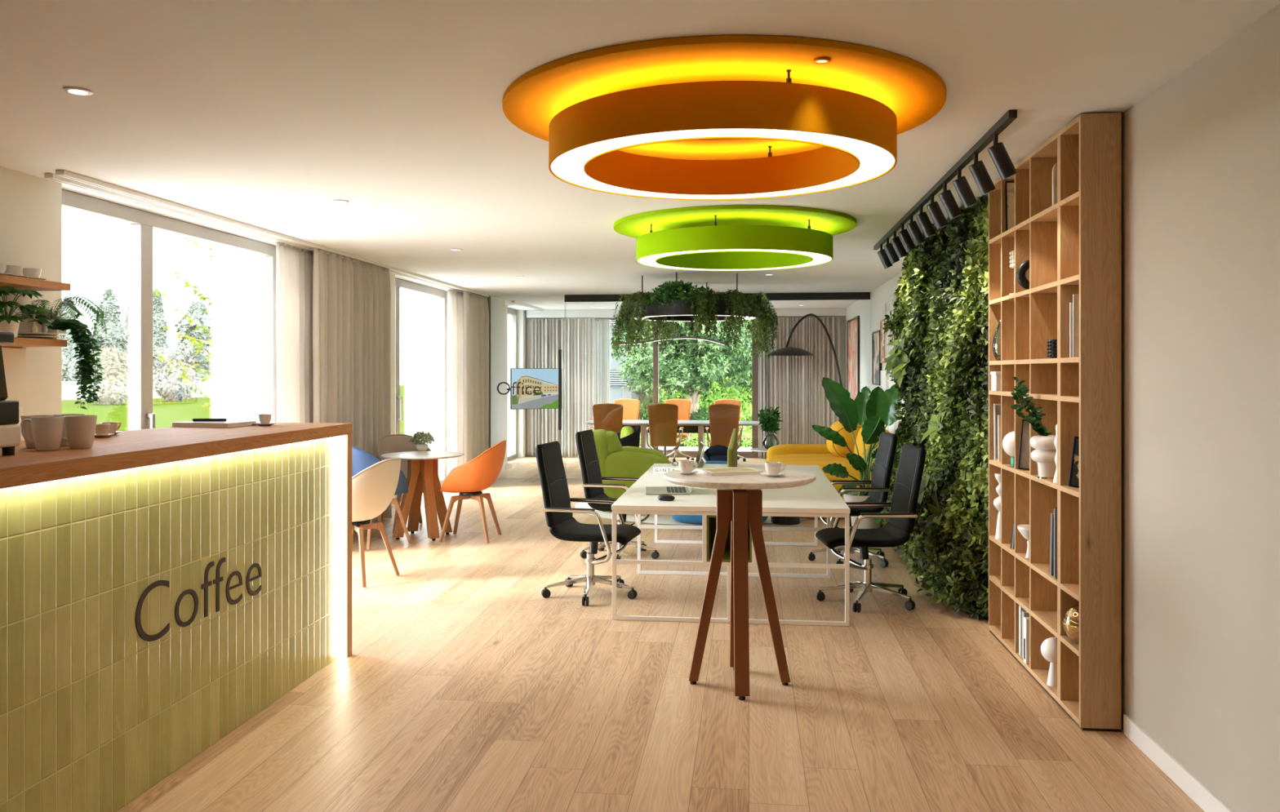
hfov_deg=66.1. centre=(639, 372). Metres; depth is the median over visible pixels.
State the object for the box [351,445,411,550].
shell chair
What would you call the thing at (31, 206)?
wall
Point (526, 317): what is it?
wall
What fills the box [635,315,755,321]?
diffuser
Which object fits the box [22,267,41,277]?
teacup
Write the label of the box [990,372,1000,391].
storage box
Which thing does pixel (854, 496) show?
pot
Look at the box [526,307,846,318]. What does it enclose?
rail
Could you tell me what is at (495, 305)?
trim
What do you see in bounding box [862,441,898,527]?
bush
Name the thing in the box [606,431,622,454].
cushion
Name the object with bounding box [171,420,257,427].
notebook
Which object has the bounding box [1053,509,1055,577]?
book
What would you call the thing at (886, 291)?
wall
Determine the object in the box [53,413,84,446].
mug
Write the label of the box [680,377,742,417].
shrub
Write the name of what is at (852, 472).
seat cushion
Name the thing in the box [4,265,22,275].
teacup
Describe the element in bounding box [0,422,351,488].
countertop
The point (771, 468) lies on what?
teacup
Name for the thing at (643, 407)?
shrub
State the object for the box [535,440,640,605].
office chair
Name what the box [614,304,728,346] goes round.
pendant
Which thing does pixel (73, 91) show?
recessed light
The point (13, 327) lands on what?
pot
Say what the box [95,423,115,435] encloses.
espresso cup
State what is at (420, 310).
window
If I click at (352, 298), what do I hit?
curtain
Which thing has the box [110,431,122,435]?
saucer
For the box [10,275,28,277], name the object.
saucer
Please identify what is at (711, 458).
seat cushion
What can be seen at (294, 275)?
curtain
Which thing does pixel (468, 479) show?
shell chair
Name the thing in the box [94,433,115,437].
saucer
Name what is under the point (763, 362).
curtain
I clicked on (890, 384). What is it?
framed picture
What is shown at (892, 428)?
framed picture
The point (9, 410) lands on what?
drip tray
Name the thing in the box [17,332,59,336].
plate
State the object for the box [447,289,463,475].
curtain
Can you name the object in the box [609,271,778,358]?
lamp
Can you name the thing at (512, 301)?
rail
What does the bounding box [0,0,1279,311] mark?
ceiling
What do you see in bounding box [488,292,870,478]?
glass wall
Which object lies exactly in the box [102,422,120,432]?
espresso cup
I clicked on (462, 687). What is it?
floor
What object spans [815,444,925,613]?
office chair
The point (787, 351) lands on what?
lamp
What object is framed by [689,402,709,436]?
shrub
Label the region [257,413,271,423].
espresso cup
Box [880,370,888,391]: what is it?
framed picture
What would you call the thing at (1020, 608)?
book
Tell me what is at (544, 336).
curtain
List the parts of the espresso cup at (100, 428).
handle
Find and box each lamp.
[502,35,946,199]
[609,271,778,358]
[613,204,857,271]
[767,313,842,386]
[1002,431,1014,466]
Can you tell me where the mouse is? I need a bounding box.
[657,494,674,501]
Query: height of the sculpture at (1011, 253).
0.250 m
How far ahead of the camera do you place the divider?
7.14 m
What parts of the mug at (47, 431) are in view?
handle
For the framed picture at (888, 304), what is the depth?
12.32 m
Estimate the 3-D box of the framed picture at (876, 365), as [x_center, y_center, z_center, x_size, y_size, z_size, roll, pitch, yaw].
[3.245,-0.190,13.469,0.034,0.740,0.765,0,0,6]
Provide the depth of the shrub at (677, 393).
24.62 m
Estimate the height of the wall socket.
0.080 m
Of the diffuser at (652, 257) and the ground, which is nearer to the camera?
the diffuser at (652, 257)
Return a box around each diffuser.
[551,128,894,199]
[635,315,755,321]
[637,248,831,270]
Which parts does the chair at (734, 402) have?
backrest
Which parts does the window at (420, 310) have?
handle, pane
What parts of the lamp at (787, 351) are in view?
lamp shade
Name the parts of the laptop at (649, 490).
lid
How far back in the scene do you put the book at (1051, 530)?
4.84 m
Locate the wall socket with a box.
[18,406,22,420]
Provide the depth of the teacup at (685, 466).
5.02 m
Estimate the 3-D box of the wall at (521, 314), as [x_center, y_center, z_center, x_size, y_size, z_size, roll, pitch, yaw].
[-2.596,0.220,16.522,0.400,2.760,4.830,0,0,6]
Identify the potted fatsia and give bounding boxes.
[0,285,53,337]
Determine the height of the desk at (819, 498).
0.742 m
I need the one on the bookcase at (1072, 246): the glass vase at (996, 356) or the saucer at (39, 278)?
the glass vase at (996, 356)
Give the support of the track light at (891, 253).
attached to the ceiling
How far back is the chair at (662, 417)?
15.54 m
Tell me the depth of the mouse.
6.54 m
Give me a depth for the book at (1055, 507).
4.77 m
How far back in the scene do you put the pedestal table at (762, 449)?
13.09 m
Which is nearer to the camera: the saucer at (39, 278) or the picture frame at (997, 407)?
the saucer at (39, 278)
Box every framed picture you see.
[847,315,859,399]
[871,329,881,385]
[880,319,886,363]
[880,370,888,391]
[884,297,896,358]
[887,380,895,389]
[887,413,897,434]
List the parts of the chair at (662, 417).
arm frame, backrest, seat, arm frame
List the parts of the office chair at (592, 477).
backrest, arm, seat, arm, arm, arm, arm, arm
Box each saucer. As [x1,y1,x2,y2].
[0,272,12,275]
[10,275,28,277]
[26,277,46,279]
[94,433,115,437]
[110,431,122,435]
[253,422,276,426]
[674,470,698,475]
[760,472,785,476]
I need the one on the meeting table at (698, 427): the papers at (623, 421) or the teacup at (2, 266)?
the papers at (623, 421)
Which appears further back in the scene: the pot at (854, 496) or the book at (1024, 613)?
the pot at (854, 496)
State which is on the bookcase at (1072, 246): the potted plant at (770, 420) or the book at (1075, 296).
the book at (1075, 296)
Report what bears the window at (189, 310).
in the wall at (31, 206)
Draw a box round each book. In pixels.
[653,465,679,473]
[1018,605,1024,656]
[1021,610,1029,658]
[1048,512,1053,576]
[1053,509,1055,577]
[1055,506,1057,579]
[1069,302,1072,357]
[1072,293,1079,357]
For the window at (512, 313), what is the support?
in the wall at (521, 314)
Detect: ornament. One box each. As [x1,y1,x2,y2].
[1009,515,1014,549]
[1052,163,1057,205]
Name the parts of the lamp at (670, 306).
suspension rod, suspension rod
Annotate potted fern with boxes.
[13,295,106,345]
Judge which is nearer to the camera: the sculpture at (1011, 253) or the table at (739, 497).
the table at (739, 497)
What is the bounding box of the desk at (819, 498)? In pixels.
[611,463,849,626]
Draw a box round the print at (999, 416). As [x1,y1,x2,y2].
[999,416,1000,460]
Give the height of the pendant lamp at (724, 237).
0.284 m
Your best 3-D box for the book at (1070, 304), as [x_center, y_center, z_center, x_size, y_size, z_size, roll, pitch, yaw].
[2.057,-0.195,4.558,0.120,0.255,0.018,0,0,6]
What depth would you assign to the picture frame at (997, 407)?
6.01 m
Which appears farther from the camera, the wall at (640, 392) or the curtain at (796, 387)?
the wall at (640, 392)
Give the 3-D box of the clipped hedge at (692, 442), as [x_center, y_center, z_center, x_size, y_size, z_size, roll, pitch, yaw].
[2.434,1.503,21.528,9.059,0.449,0.636,0,0,6]
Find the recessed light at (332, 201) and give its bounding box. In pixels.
[331,200,348,203]
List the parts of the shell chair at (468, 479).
leg, leg, swivel plate, leg, leg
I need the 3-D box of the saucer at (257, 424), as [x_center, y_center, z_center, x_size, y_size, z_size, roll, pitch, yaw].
[-2.027,0.283,5.316,0.120,0.014,0.120,0,0,6]
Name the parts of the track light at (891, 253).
spot stem, spot stem, spot stem, spot stem, spot stem, spot stem, spot stem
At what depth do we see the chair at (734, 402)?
17.98 m
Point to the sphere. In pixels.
(1070, 622)
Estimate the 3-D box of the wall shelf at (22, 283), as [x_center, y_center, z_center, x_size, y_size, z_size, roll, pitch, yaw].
[-3.556,-0.494,4.901,0.248,0.047,1.760,0,0,6]
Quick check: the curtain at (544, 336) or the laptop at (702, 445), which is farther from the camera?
the curtain at (544, 336)
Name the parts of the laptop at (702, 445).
lid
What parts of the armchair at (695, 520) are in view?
seat, backrest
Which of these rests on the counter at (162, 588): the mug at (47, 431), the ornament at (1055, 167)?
the mug at (47, 431)
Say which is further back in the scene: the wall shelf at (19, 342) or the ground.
the ground
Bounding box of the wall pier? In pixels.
[275,245,395,506]
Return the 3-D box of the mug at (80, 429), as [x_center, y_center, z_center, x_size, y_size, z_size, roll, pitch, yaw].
[-2.140,0.228,3.751,0.130,0.122,0.111,0,0,23]
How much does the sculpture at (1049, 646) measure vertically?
0.236 m
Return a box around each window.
[62,189,276,434]
[395,278,446,500]
[507,307,516,460]
[595,317,758,457]
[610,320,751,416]
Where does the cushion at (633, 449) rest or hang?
on the armchair at (615, 460)
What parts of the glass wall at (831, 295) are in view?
door handle, header rail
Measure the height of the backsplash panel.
1.738 m
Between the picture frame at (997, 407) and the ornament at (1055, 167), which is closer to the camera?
the ornament at (1055, 167)
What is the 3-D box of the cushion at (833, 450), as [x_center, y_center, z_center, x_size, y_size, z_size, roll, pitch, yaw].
[2.507,0.820,11.725,0.547,0.475,0.606,0,0,6]
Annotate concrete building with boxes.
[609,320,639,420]
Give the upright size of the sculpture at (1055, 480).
0.287 m
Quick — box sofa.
[766,421,896,519]
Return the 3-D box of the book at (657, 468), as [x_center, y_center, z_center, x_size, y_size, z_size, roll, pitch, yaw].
[0.261,0.834,8.442,0.270,0.048,0.209,0,0,10]
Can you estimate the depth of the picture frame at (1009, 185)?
5.73 m
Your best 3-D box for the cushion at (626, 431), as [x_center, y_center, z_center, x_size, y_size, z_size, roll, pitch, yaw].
[-0.171,0.981,13.707,0.160,0.447,0.464,0,0,-14]
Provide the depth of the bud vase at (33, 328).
5.51 m
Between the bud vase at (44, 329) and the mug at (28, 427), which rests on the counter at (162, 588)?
the mug at (28, 427)
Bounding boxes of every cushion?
[591,429,608,476]
[602,451,667,498]
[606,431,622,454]
[620,426,634,438]
[621,446,669,463]
[707,445,728,457]
[708,455,727,461]
[767,453,843,462]
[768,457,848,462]
[780,461,871,481]
[826,421,862,457]
[853,427,889,462]
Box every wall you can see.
[0,166,62,415]
[446,291,526,476]
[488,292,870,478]
[526,317,562,456]
[639,360,665,420]
[758,316,845,458]
[845,271,918,429]
[880,195,988,621]
[1121,4,1279,811]
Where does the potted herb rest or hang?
on the cafe table at (422, 466)
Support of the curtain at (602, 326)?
hanging from the rail at (842, 312)
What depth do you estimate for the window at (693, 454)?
18.26 m
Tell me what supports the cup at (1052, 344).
on the bookcase at (1072, 246)
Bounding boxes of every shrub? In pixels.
[638,397,653,436]
[646,386,709,420]
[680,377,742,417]
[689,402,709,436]
[712,364,751,433]
[738,400,751,437]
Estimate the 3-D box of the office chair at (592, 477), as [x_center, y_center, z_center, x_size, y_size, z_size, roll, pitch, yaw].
[-0.184,1.056,8.511,0.714,1.086,0.662,0,0,6]
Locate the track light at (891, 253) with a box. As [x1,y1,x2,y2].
[873,109,1017,269]
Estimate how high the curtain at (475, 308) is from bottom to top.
2.710 m
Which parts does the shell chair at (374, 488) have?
leg, swivel plate, leg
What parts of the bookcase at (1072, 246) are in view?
panel, panel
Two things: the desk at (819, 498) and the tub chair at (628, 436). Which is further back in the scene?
the tub chair at (628, 436)
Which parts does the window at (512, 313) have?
pane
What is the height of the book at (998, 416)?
0.280 m
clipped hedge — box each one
[639,432,751,447]
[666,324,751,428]
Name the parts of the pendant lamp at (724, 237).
lamp shade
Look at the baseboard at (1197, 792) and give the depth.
3.83 m
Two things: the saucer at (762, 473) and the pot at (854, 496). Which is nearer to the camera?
the saucer at (762, 473)
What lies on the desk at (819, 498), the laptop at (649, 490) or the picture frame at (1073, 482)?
the laptop at (649, 490)
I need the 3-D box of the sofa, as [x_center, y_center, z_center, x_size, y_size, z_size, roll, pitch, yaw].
[2.201,1.085,11.465,1.410,1.006,1.805,0,0,6]
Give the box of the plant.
[811,377,904,528]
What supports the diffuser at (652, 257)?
attached to the pendant lamp at (724, 237)
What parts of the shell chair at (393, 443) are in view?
leg, leg, leg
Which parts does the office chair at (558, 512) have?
backrest, arm, arm, arm, arm, seat, arm, arm, arm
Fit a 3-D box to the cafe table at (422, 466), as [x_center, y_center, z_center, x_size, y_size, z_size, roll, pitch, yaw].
[-2.108,1.200,9.550,0.790,0.800,0.790,0,0,-36]
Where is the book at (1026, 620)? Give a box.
[1023,617,1029,664]
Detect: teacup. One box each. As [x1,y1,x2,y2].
[0,262,7,273]
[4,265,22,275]
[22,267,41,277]
[678,460,697,472]
[764,462,785,475]
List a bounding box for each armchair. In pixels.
[591,429,669,511]
[671,461,768,525]
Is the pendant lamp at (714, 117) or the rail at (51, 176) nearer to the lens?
the pendant lamp at (714, 117)
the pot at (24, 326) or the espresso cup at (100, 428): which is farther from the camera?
the pot at (24, 326)
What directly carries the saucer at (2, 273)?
on the wall shelf at (22, 283)
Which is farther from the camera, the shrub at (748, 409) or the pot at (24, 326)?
the shrub at (748, 409)
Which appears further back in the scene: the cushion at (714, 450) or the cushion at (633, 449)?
the cushion at (714, 450)
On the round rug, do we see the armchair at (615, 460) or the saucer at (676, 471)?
the armchair at (615, 460)
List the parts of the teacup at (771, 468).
handle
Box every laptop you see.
[645,457,706,494]
[670,441,704,468]
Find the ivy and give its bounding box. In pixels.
[47,319,104,408]
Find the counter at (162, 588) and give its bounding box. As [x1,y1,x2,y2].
[0,422,351,811]
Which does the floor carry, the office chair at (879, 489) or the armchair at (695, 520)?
the office chair at (879, 489)
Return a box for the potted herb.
[408,431,435,451]
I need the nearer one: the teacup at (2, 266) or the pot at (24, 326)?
the teacup at (2, 266)
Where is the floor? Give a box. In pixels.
[116,456,1204,811]
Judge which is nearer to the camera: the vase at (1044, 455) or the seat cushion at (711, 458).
the vase at (1044, 455)
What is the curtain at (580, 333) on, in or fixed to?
hanging from the rail at (842, 312)
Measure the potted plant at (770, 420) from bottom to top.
0.585 m
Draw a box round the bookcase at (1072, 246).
[988,112,1121,732]
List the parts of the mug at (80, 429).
handle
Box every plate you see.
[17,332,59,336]
[17,335,60,338]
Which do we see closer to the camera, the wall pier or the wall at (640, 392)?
the wall pier
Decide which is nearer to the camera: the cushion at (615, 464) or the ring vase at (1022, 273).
the ring vase at (1022, 273)
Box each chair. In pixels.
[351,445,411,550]
[351,457,401,587]
[377,434,439,533]
[438,440,506,542]
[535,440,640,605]
[575,429,659,559]
[590,403,623,433]
[613,398,639,420]
[616,426,639,447]
[645,403,684,463]
[664,399,693,462]
[703,444,728,461]
[705,404,742,449]
[714,399,746,462]
[808,431,897,567]
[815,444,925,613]
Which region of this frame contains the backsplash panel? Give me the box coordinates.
[1,347,26,440]
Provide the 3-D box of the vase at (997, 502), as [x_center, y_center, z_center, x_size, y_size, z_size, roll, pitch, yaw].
[2.166,0.807,5.897,0.089,0.395,0.089,0,0,-22]
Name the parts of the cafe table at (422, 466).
leg, leg, leg, leg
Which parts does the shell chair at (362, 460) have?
leg, leg, leg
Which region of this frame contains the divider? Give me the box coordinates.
[727,428,738,466]
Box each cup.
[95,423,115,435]
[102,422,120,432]
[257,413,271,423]
[1046,339,1057,358]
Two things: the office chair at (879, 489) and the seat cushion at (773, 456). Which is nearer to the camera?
the office chair at (879, 489)
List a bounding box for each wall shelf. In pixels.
[0,274,70,291]
[0,337,66,346]
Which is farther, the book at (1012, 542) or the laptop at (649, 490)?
the laptop at (649, 490)
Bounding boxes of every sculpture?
[1008,250,1014,294]
[1053,424,1057,483]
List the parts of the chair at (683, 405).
backrest, seat, arm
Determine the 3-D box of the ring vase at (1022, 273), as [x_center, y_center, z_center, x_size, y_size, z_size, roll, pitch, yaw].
[2.117,-0.523,5.299,0.170,0.170,0.060,0,0,6]
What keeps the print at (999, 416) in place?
attached to the book at (998, 416)
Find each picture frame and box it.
[993,404,1000,460]
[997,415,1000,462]
[1004,181,1014,231]
[1017,419,1029,470]
[1068,436,1079,488]
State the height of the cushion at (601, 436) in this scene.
0.902 m
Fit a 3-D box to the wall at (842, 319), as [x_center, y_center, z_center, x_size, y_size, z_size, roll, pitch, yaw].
[2.994,0.220,18.231,1.584,2.760,0.200,0,0,6]
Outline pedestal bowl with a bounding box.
[1017,524,1029,558]
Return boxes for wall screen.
[506,368,562,409]
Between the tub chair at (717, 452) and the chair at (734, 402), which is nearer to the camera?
the tub chair at (717, 452)
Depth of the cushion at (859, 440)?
10.89 m
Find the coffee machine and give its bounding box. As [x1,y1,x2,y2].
[0,331,21,455]
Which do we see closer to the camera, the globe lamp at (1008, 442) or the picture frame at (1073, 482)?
the picture frame at (1073, 482)
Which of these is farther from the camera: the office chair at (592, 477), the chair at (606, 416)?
the chair at (606, 416)
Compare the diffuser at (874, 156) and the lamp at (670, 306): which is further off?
the lamp at (670, 306)
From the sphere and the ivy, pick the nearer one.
the sphere
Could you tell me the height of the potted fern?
0.316 m
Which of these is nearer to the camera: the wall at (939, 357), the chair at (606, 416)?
the wall at (939, 357)
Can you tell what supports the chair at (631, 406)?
on the floor
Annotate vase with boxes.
[31,322,37,333]
[41,323,48,333]
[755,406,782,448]
[992,319,1000,360]
[993,473,1000,540]
[1010,377,1056,479]
[1016,259,1029,289]
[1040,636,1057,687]
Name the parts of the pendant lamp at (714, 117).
lamp shade, suspension rod, suspension rod, downlight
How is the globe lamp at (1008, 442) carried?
on the bookcase at (1072, 246)
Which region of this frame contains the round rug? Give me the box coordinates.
[574,502,809,525]
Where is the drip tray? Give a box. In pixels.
[0,400,18,425]
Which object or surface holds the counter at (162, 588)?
on the floor
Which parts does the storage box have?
lid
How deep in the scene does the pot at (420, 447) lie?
9.95 m
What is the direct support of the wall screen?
attached to the wall at (521, 314)
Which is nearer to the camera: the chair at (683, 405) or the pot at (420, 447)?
the pot at (420, 447)
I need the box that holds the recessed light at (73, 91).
[62,87,93,96]
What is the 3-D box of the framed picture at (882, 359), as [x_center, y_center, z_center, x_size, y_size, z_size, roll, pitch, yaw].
[3.172,-0.400,12.805,0.034,0.560,0.410,0,0,6]
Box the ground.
[639,446,751,451]
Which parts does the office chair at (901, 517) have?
arm, arm, arm, arm, seat, arm, arm, arm, backrest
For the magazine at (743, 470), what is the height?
0.016 m
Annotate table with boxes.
[381,451,464,540]
[584,419,760,459]
[663,466,816,700]
[749,447,768,452]
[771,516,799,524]
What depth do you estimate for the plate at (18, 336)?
5.55 m
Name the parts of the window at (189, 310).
pane, handle, pane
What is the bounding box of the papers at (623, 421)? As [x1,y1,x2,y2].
[622,421,638,422]
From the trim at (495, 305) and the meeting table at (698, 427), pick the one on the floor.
the meeting table at (698, 427)
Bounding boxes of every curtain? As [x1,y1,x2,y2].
[274,242,313,422]
[311,248,391,523]
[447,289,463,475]
[462,290,488,463]
[527,319,562,456]
[562,318,595,457]
[595,319,609,404]
[758,327,769,458]
[769,316,839,445]
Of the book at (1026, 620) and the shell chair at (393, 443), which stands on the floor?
the shell chair at (393, 443)
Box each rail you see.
[44,173,463,293]
[55,169,488,297]
[511,300,543,311]
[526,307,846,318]
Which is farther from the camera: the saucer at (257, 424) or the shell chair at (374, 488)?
the shell chair at (374, 488)
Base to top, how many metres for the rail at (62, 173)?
0.031 m
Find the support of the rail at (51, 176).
attached to the ceiling
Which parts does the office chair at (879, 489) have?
arm, arm, arm, arm, seat, arm, arm, backrest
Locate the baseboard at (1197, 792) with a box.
[1123,715,1233,811]
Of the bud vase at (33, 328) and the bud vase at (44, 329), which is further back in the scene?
the bud vase at (44, 329)
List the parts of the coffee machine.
panel, lid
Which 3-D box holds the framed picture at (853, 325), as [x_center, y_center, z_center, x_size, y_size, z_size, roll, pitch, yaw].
[3.587,-0.150,16.555,0.034,1.500,1.708,0,0,6]
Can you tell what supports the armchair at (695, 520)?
on the round rug
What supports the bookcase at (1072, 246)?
on the floor
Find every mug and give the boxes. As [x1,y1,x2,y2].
[20,416,65,450]
[21,414,54,448]
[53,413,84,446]
[61,415,97,448]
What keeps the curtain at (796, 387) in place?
hanging from the rail at (842, 312)
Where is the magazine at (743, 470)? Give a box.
[695,466,763,475]
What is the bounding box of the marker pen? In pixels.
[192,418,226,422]
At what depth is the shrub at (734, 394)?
24.83 m
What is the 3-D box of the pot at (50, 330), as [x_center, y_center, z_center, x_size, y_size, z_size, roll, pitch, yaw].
[-3.387,-0.219,5.661,0.070,0.062,0.070,0,0,6]
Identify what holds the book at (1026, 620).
on the bookcase at (1072, 246)
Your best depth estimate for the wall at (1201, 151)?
3.58 m
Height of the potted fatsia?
0.271 m
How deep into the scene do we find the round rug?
10.71 m
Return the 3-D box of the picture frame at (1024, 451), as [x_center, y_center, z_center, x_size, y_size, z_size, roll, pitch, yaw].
[2.151,0.403,5.408,0.148,0.286,0.036,0,0,6]
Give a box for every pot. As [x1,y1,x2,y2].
[0,320,20,337]
[17,318,66,334]
[47,328,58,339]
[415,444,428,451]
[843,491,880,528]
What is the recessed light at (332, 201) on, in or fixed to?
in the ceiling
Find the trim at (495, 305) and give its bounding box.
[487,296,504,472]
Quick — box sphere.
[1062,605,1079,642]
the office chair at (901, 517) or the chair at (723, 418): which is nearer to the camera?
the office chair at (901, 517)
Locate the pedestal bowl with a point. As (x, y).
(1024, 530)
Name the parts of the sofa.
armrest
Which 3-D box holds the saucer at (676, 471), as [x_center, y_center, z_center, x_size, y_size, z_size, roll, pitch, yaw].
[0.238,0.517,5.054,0.126,0.014,0.126,0,0,6]

